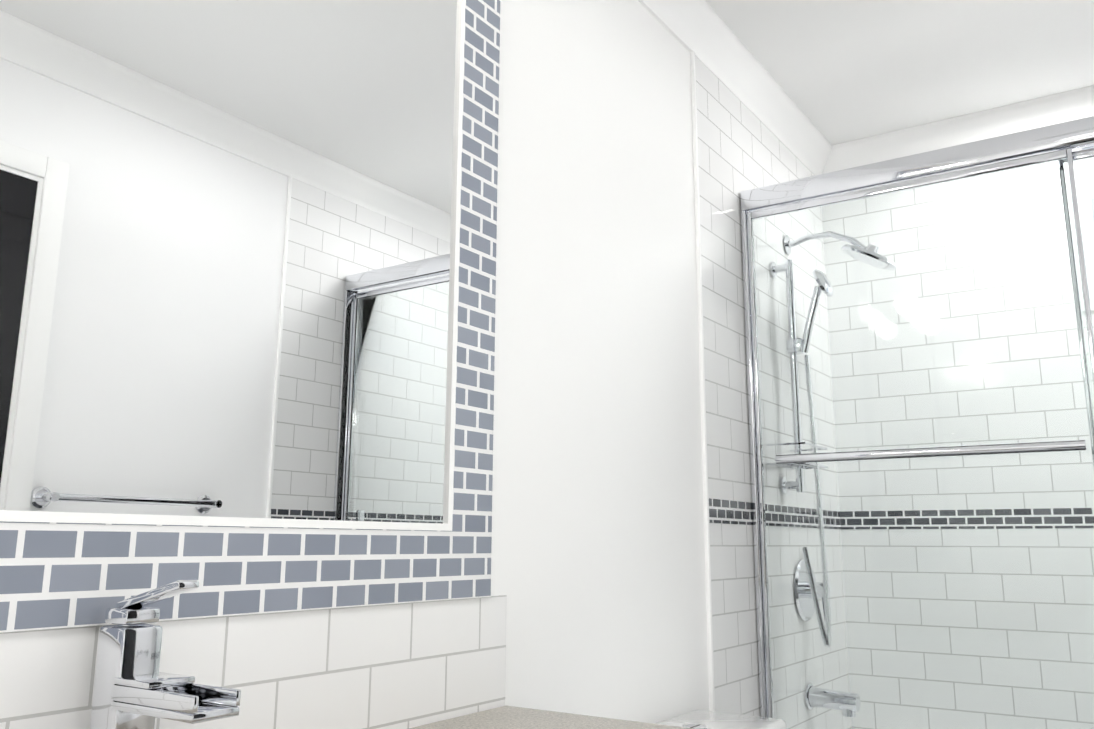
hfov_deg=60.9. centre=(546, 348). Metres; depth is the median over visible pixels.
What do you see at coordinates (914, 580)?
shower wall tile
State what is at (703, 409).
trim
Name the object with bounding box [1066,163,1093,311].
shower window
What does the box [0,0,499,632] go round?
mirror
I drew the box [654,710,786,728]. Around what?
toilet
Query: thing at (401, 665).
tile backsplash
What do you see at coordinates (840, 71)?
ceiling
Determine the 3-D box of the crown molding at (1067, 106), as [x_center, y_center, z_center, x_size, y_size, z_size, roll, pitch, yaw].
[1.529,-0.700,2.742,1.500,0.088,0.072,-8,-14,33]
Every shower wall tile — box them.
[695,55,851,728]
[822,158,1093,728]
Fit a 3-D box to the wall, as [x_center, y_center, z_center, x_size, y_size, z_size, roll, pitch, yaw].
[-0.172,0.219,1.428,0.100,2.440,3.983,-8,-14,33]
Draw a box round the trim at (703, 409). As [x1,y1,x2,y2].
[690,51,714,711]
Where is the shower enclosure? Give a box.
[740,116,1093,728]
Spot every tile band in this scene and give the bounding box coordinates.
[709,498,840,528]
[840,508,1093,528]
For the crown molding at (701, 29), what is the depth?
2.53 m
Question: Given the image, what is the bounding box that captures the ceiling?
[705,0,1093,144]
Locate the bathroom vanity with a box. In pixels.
[90,580,693,728]
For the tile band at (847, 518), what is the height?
0.055 m
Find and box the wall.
[491,0,708,723]
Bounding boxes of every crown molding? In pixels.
[638,0,831,175]
[823,85,1093,173]
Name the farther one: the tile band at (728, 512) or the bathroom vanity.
the tile band at (728, 512)
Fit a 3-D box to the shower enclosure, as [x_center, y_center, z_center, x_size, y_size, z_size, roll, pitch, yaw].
[1.323,0.569,2.170,1.485,2.072,0.777,-8,-14,33]
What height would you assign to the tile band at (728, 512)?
0.055 m
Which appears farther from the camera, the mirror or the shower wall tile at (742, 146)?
the shower wall tile at (742, 146)
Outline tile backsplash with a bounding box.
[0,595,506,728]

